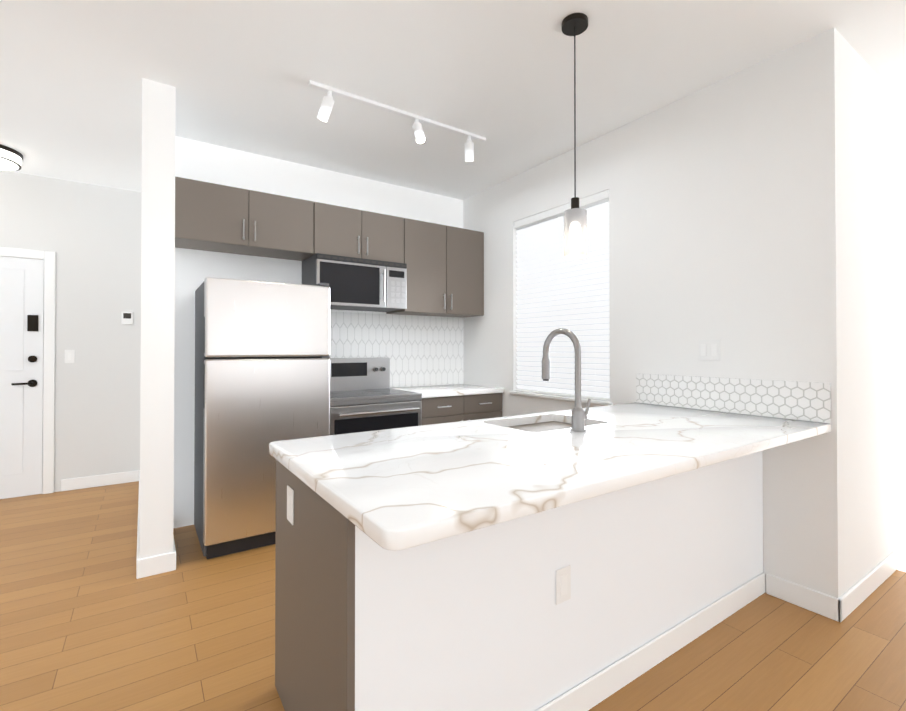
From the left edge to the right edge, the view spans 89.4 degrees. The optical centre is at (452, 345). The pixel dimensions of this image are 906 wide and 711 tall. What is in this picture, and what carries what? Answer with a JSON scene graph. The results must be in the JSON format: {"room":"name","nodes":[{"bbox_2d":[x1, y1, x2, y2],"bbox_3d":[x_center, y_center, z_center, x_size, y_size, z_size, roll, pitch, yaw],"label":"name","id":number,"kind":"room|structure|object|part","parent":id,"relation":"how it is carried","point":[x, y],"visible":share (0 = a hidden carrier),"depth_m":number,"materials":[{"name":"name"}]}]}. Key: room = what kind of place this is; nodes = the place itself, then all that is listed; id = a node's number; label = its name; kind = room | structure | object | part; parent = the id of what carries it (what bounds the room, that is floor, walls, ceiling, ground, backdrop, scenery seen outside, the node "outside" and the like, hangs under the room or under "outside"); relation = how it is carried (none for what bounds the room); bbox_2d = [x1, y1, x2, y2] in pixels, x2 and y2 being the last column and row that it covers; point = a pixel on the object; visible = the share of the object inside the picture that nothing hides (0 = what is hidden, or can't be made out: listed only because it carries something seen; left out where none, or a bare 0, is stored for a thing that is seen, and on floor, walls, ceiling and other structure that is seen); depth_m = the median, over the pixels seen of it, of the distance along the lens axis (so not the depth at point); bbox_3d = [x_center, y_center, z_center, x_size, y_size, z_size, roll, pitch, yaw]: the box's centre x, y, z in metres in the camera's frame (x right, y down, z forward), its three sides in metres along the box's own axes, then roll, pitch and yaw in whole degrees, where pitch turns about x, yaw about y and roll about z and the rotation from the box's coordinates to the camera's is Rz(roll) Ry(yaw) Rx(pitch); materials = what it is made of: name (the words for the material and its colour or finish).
{"room":"kitchen","nodes":[
{"label":"kitchen","id":0,"kind":"room"},
{"bbox_2d":[0,170,141,498],"bbox_3d":[-3.826,-0.092,3.951,2.210,2.780,0.150,0,-1,-34],"label":"wall","id":1,"kind":"structure","parent":0,"point":[89,235],"depth_m":4.20,"materials":[{"name":"white paint"}]},
{"bbox_2d":[0,247,55,493],"bbox_3d":[-3.951,0.234,3.758,1.040,2.125,0.020,0,-1,-34],"label":"door frame","id":2,"kind":"structure","parent":1,"relation":"in","point":[48,258],"depth_m":4.02,"materials":[{"name":"white wood"}]},
{"bbox_2d":[0,256,43,498],"bbox_3d":[-3.937,0.269,3.737,0.882,2.038,0.065,0,-1,-34],"label":"hall door","id":3,"kind":"structure","parent":2,"relation":"attached to","point":[21,352],"depth_m":3.92,"materials":[{"name":"white wood"}]},
{"bbox_2d":[65,350,74,362],"bbox_3d":[-3.441,0.099,4.111,0.070,0.120,0.009,0,-1,-34],"label":"light switch","id":4,"kind":"object","parent":1,"relation":"attached to","point":[69,356],"visible":1,"depth_m":4.11,"materials":[{"name":"white plastic"}]},
{"bbox_2d":[61,470,136,490],"bbox_3d":[-3.259,1.248,4.225,0.550,0.105,0.014,0,-1,-34],"label":"baseboard","id":5,"kind":"structure","parent":1,"relation":"attached to","point":[129,476],"depth_m":4.21,"materials":[{"name":"white wood"}]},
{"bbox_2d":[121,312,132,324],"bbox_3d":[-3.089,-0.259,4.343,0.090,0.120,0.024,0,-1,-34],"label":"thermostat","id":6,"kind":"object","parent":1,"relation":"attached to","point":[126,317],"visible":0.98,"depth_m":4.33,"materials":[{"name":"white plastic"}]},
{"bbox_2d":[139,78,175,558],"bbox_3d":[-2.302,-0.096,3.527,0.160,2.780,2.260,0,-1,-34],"label":"wall","id":7,"kind":"structure","parent":0,"point":[157,326],"depth_m":2.59,"materials":[{"name":"white paint"}]},
{"bbox_2d":[136,470,144,578],"bbox_3d":[-2.372,1.241,3.460,0.018,0.105,2.274,0,-1,-34],"label":"baseboard","id":8,"kind":"structure","parent":7,"relation":"attached to","point":[140,563],"depth_m":2.60,"materials":[{"name":"white wood"}]},
{"bbox_2d":[165,535,175,571],"bbox_3d":[-1.795,1.237,2.903,0.034,0.105,0.704,0,-1,-34],"label":"baseboard","id":9,"kind":"structure","parent":7,"relation":"attached to","point":[170,558],"depth_m":2.61,"materials":[{"name":"white wood"}]},
{"bbox_2d":[173,136,462,527],"bbox_3d":[-0.929,-0.091,4.039,2.690,2.780,0.150,0,-1,-34],"label":"wall","id":10,"kind":"structure","parent":0,"point":[209,163],"depth_m":3.47,"materials":[{"name":"white paint"}]},
{"bbox_2d":[175,177,314,260],"bbox_3d":[-1.522,-0.890,3.341,0.910,0.394,0.346,0,-1,-34],"label":"upper cabinet","id":11,"kind":"object","parent":10,"relation":"attached to","point":[212,217],"depth_m":3.19,"materials":[{"name":"brown"}]},
{"bbox_2d":[315,202,406,263],"bbox_3d":[-0.828,-0.886,3.810,0.764,0.394,0.346,0,-1,-34],"label":"upper cabinet","id":12,"kind":"object","parent":10,"relation":"attached to","point":[339,231],"depth_m":3.66,"materials":[{"name":"brown"}]},
{"bbox_2d":[302,253,406,311],"bbox_3d":[-0.796,-0.495,3.763,0.756,0.379,0.449,0,-1,-34],"label":"microwave","id":13,"kind":"object","parent":12,"relation":"attached to","point":[358,284],"visible":0.96,"depth_m":3.62,"materials":[{"name":"grey metal"}]},
{"bbox_2d":[330,311,463,386],"bbox_3d":[-0.566,0.050,4.184,1.618,0.666,0.010,0,-1,-34],"label":"backsplash","id":14,"kind":"structure","parent":10,"relation":"attached to","point":[422,350],"depth_m":4.27,"materials":[{"name":"tile"}]},
{"bbox_2d":[386,218,483,317],"bbox_3d":[-0.155,-0.682,4.264,0.854,0.794,0.346,0,-1,-34],"label":"upper cabinet","id":15,"kind":"object","parent":10,"relation":"attached to","point":[445,270],"depth_m":4.11,"materials":[{"name":"brown"}]},
{"bbox_2d":[0,481,905,710],"bbox_3d":[0.967,1.331,1.929,7.900,0.100,8.850,0,-1,-34],"label":"floor","id":16,"kind":"structure","parent":0,"point":[89,621],"depth_m":2.00,"materials":[{"name":"brown wood"}]},
{"bbox_2d":[194,277,329,558],"bbox_3d":[-1.345,0.434,3.202,0.762,1.715,0.693,0,-1,-34],"label":"fridge","id":17,"kind":"object","parent":16,"relation":"on","point":[262,365],"visible":0.9,"depth_m":2.87,"materials":[{"name":"grey metal"}]},
{"bbox_2d":[329,357,421,434],"bbox_3d":[-0.712,0.700,3.629,0.754,1.190,0.691,0,-1,-34],"label":"range","id":18,"kind":"object","parent":16,"relation":"on","point":[364,397],"visible":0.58,"depth_m":3.52,"materials":[{"name":"silver metal"}]},
{"bbox_2d":[277,464,504,710],"bbox_3d":[-0.246,0.842,1.639,0.561,0.874,0.618,0,-1,-34],"label":"base cabinet","id":19,"kind":"object","parent":16,"relation":"on","point":[360,628],"depth_m":1.28,"materials":[{"name":"white paint"}]},
{"bbox_2d":[287,485,293,524],"bbox_3d":[-0.550,0.538,1.544,0.007,0.116,0.072,0,-1,-34],"label":"outlet","id":20,"kind":"object","parent":19,"relation":"attached to","point":[290,488],"depth_m":1.53,"materials":[{"name":"white plastic"}]},
{"bbox_2d":[269,402,830,555],"bbox_3d":[0.540,0.386,1.941,2.296,0.040,1.035,0,-1,-34],"label":"countertop","id":21,"kind":"structure","parent":19,"relation":"on","point":[404,489],"depth_m":1.44,"materials":[{"name":"white stone"}]},
{"bbox_2d":[509,420,568,431],"bbox_3d":[0.445,0.506,2.199,0.534,0.219,0.394,0,-1,-34],"label":"sink","id":22,"kind":"object","parent":21,"relation":"in","point":[529,425],"depth_m":2.35,"materials":[{"name":"silver metal"}]},
{"bbox_2d":[542,328,592,431],"bbox_3d":[0.507,0.144,2.053,0.114,0.444,0.243,0,-1,-34],"label":"faucet","id":23,"kind":"object","parent":21,"relation":"on","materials":[{"name":"silver metal"}]},
{"bbox_2d":[391,384,503,424],"bbox_3d":[-0.070,0.842,4.125,0.856,0.915,0.650,0,-1,-34],"label":"base cabinet","id":24,"kind":"object","parent":16,"relation":"on","point":[449,403],"visible":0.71,"depth_m":3.90,"materials":[{"name":"brown"}]},
{"bbox_2d":[391,384,503,397],"bbox_3d":[-0.073,0.404,4.132,0.856,0.040,0.641,0,-1,-34],"label":"countertop","id":25,"kind":"structure","parent":24,"relation":"on","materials":[{"name":"stone"}]},
{"bbox_3d":[0.219,0.844,1.954,0.562,0.874,0.618,0,-1,-34],"label":"base cabinet","id":26,"kind":"object","parent":16,"relation":"on","visible":0},
{"bbox_2d":[556,565,570,604],"bbox_3d":[0.373,0.808,1.545,0.072,0.116,0.007,0,-1,-34],"label":"outlet","id":27,"kind":"object","parent":26,"relation":"attached to","point":[563,572],"depth_m":1.54,"materials":[{"name":"white plastic"}]},
{"bbox_2d":[0,0,905,199],"bbox_3d":[0.967,-1.549,1.953,7.900,0.100,8.850,0,-1,-34],"label":"ceiling","id":28,"kind":"structure","parent":0,"point":[498,75],"depth_m":2.49,"materials":[{"name":"white paint"}]},
{"bbox_2d":[0,144,22,170],"bbox_3d":[-3.533,-1.439,3.466,0.410,0.094,0.410,0,-1,-34],"label":"hall light","id":29,"kind":"object","parent":28,"relation":"attached to","point":[11,159],"visible":1,"depth_m":3.49,"materials":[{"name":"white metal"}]},
{"bbox_2d":[308,80,485,161],"bbox_3d":[-0.290,-1.397,2.937,1.260,0.187,0.149,0,-1,-34],"label":"track light","id":30,"kind":"object","parent":28,"relation":"attached to","point":[327,104],"visible":0.98,"depth_m":2.90,"materials":[{"name":"white metal"}]},
{"bbox_2d":[561,13,587,258],"bbox_3d":[0.564,-0.952,2.116,0.120,1.090,0.120,0,-1,-34],"label":"pendant light","id":31,"kind":"object","parent":28,"relation":"hanging from","point":[575,215],"visible":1,"depth_m":2.08,"materials":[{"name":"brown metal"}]},
{"bbox_3d":[0.564,-0.512,2.113,0.104,0.210,0.104,0,-1,-34],"label":"lamp shade","id":32,"kind":"part","parent":31,"relation":"part of","materials":[{"name":"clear glass"}]},
{"bbox_2d":[463,45,799,584],"bbox_3d":[0.969,-0.096,3.500,0.150,2.780,2.870,0,-1,-34],"label":"wall","id":33,"kind":"structure","parent":0,"point":[703,219],"depth_m":2.71,"materials":[{"name":"white paint"}]},
{"bbox_2d":[510,201,611,405],"bbox_3d":[0.846,-0.335,3.630,0.150,1.510,1.040,0,-1,-34],"label":"window","id":34,"kind":"structure","parent":33,"relation":"in","point":[607,403],"depth_m":3.55,"materials":[{"name":"white"}]},
{"bbox_2d":[514,190,609,400],"bbox_3d":[0.836,-0.347,3.623,0.058,1.481,0.984,0,-1,-34],"label":"window blinds","id":35,"kind":"object","parent":34,"relation":"attached to","point":[556,289],"visible":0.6,"depth_m":3.59,"materials":[{"name":"white plastic"}]},
{"bbox_2d":[699,339,719,360],"bbox_3d":[1.466,0.027,2.622,0.008,0.120,0.120,0,-1,-34],"label":"switch plate","id":36,"kind":"object","parent":33,"relation":"attached to","point":[709,350],"visible":1,"depth_m":2.62,"materials":[{"name":"white plastic"}]},
{"bbox_2d":[636,374,830,422],"bbox_3d":[1.490,0.275,2.579,0.010,0.188,1.025,0,-1,-34],"label":"backsplash","id":37,"kind":"structure","parent":33,"relation":"attached to","point":[805,401],"depth_m":2.47,"materials":[{"name":"tile"}]},
{"bbox_2d":[766,573,840,617],"bbox_3d":[1.703,1.231,2.257,0.014,0.105,0.285,0,-1,-34],"label":"baseboard","id":38,"kind":"structure","parent":33,"relation":"attached to","point":[815,601],"depth_m":2.25,"materials":[{"name":"white wood"}]},
{"bbox_2d":[797,28,893,598],"bbox_3d":[2.995,-0.100,3.047,3.000,2.780,0.150,0,-1,-34],"label":"wall","id":39,"kind":"structure","parent":0,"point":[846,499],"depth_m":2.25,"materials":[{"name":"white paint"}]},
{"bbox_2d":[829,551,896,621],"bbox_3d":[3.036,1.237,2.964,3.014,0.105,0.014,0,-1,-34],"label":"baseboard","id":40,"kind":"structure","parent":39,"relation":"attached to","point":[847,603],"depth_m":2.28,"materials":[{"name":"white wood"}]},
{"label":"outside","id":41,"kind":"structure","parent":0,"visible":0},
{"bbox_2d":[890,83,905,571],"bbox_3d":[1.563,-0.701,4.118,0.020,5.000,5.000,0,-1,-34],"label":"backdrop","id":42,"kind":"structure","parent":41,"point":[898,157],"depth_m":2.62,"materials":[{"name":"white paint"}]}
]}

